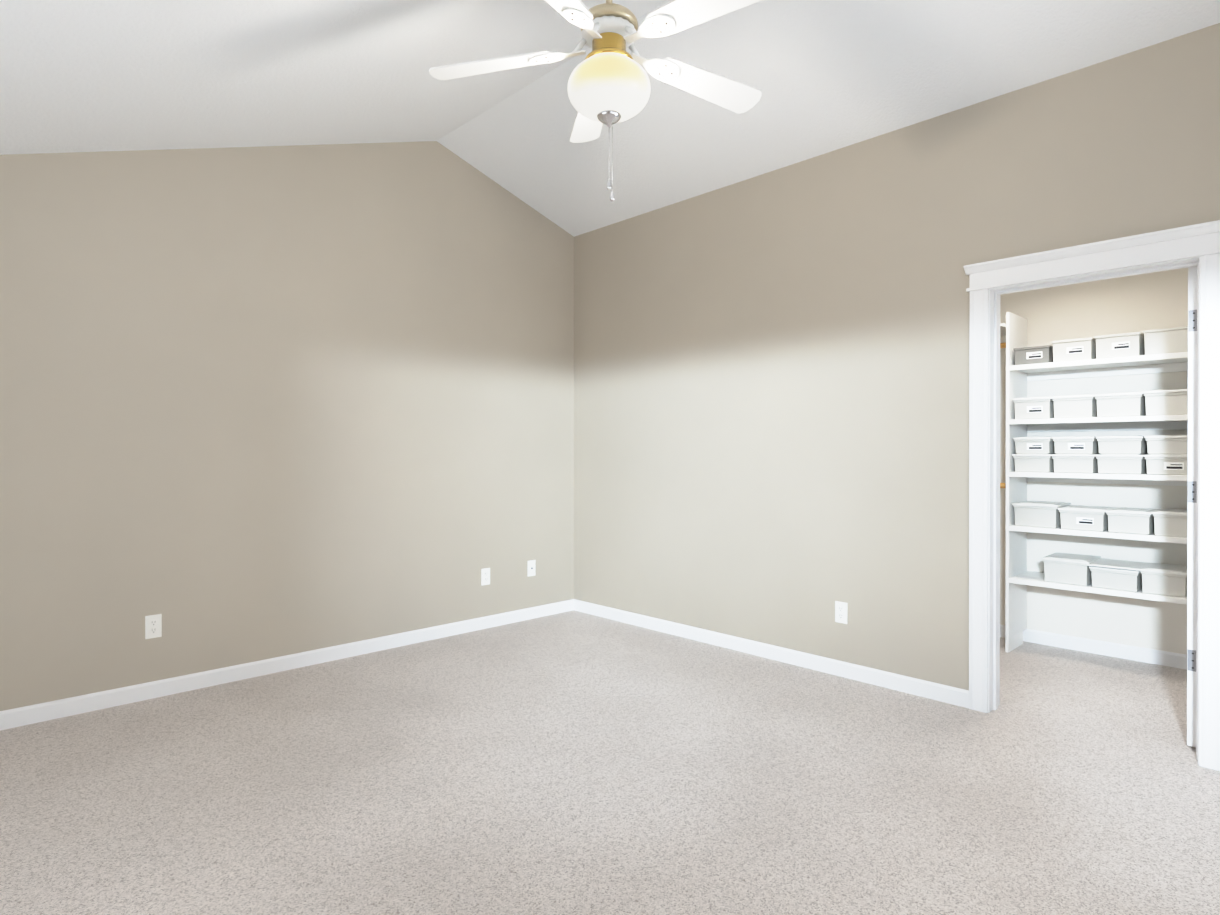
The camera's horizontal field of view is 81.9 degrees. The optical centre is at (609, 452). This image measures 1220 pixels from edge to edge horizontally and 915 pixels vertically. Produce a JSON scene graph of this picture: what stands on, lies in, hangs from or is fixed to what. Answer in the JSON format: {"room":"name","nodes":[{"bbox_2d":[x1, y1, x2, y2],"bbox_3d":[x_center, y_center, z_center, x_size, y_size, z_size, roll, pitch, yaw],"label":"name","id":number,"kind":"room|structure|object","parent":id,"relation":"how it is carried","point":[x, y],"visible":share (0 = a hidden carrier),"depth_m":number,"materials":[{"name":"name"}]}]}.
{"room":"empty bedroom","nodes":[
{"label":"empty bedroom","id":0,"kind":"room"},
{"bbox_2d":[0,141,573,710],"bbox_3d":[-1.897,-0.440,3.992,4.660,3.340,0.120,0,0,-44],"label":"wall","id":1,"kind":"structure","parent":0,"point":[260,403],"depth_m":3.90,"materials":[{"name":"paint"}]},
{"bbox_2d":[145,614,161,638],"bbox_3d":[-2.291,0.874,3.527,0.070,0.115,0.008,0,0,-44],"label":"electrical outlet","id":2,"kind":"object","parent":1,"relation":"attached to","point":[153,626],"visible":1,"depth_m":3.52,"materials":[{"name":"white plastic"}]},
{"bbox_2d":[0,600,571,729],"bbox_3d":[-1.847,1.189,3.954,4.370,0.082,0.013,0,0,-44],"label":"baseboard","id":3,"kind":"structure","parent":1,"relation":"attached to","point":[35,713],"depth_m":3.82,"materials":[{"name":"white paint"}]},
{"bbox_2d":[481,568,489,584],"bbox_3d":[-0.866,0.867,4.905,0.070,0.115,0.008,0,0,-44],"label":"electrical outlet","id":4,"kind":"object","parent":1,"relation":"attached to","point":[485,576],"visible":1,"depth_m":4.90,"materials":[{"name":"white plastic"}]},
{"bbox_2d":[528,560,534,576],"bbox_3d":[-0.577,0.854,5.182,0.070,0.115,0.012,0,0,-44],"label":"outlet","id":5,"kind":"object","parent":1,"relation":"attached to","point":[531,567],"visible":1,"depth_m":5.18,"materials":[{"name":"white plastic"}]},
{"bbox_2d":[0,610,1219,914],"bbox_3d":[0.394,1.265,2.687,6.190,0.060,5.250,0,0,-44],"label":"floor","id":6,"kind":"structure","parent":0,"point":[572,762],"depth_m":2.56,"materials":[{"name":"carpet"}]},
{"bbox_2d":[1000,312,1187,652],"bbox_3d":[2.468,0.183,4.515,0.419,2.089,2.398,0,0,-44],"label":"closet shelves","id":7,"kind":"object","parent":6,"relation":"on","point":[1019,577],"visible":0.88,"depth_m":4.27,"materials":[{"name":"white wood"}]},
{"bbox_2d":[0,0,1219,236],"bbox_3d":[-0.135,-1.551,2.166,4.660,1.226,5.190,0,0,-44],"label":"ceiling","id":8,"kind":"structure","parent":0,"point":[824,76],"depth_m":3.20,"materials":[{"name":"white paint"}]},
{"bbox_2d":[429,0,760,201],"bbox_3d":[0.033,-1.370,2.458,1.263,0.961,1.222,0,0,-44],"label":"fan","id":9,"kind":"object","parent":8,"relation":"hanging from","point":[609,83],"visible":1,"depth_m":2.43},
{"bbox_2d":[574,23,1219,689],"bbox_3d":[1.490,-0.250,3.742,0.140,2.963,4.950,0,0,-44],"label":"wall","id":10,"kind":"structure","parent":0,"point":[772,407],"depth_m":3.88,"materials":[{"name":"paint"}]},
{"bbox_2d":[572,599,968,707],"bbox_3d":[0.735,1.188,4.419,0.013,0.082,2.873,0,0,-44],"label":"baseboard","id":11,"kind":"structure","parent":10,"relation":"attached to","point":[927,689],"depth_m":4.07,"materials":[{"name":"white paint"}]},
{"bbox_2d":[835,601,846,623],"bbox_3d":[1.272,0.881,3.865,0.008,0.115,0.070,0,0,-44],"label":"electrical outlet","id":12,"kind":"object","parent":10,"relation":"attached to","point":[840,612],"visible":1,"depth_m":3.86,"materials":[{"name":"white plastic"}]},
{"bbox_2d":[963,220,1219,770],"bbox_3d":[2.107,0.171,3.081,0.210,2.125,0.985,0,0,-44],"label":"door frame","id":13,"kind":"structure","parent":10,"relation":"attached to","point":[1201,241],"depth_m":3.03,"materials":[{"name":"white paint"}]},
{"bbox_2d":[1187,266,1196,746],"bbox_3d":[2.677,0.212,3.184,0.764,2.018,0.128,0,0,-44],"label":"closet door","id":14,"kind":"structure","parent":10,"relation":"in","point":[1192,507],"depth_m":2.92,"materials":[{"name":"white wood"}]},
{"bbox_2d":[1000,267,1187,654],"bbox_3d":[2.655,-0.072,4.695,0.100,2.600,2.600,0,0,-44],"label":"wall","id":15,"kind":"structure","parent":0,"point":[1141,303],"depth_m":4.27,"materials":[{"name":"white paint"}]},
{"bbox_2d":[1000,624,1186,669],"bbox_3d":[2.614,1.187,4.660,0.013,0.082,2.400,0,0,-44],"label":"baseboard","id":16,"kind":"structure","parent":15,"relation":"attached to","point":[1170,659],"depth_m":4.25,"materials":[{"name":"white paint"}]}
]}

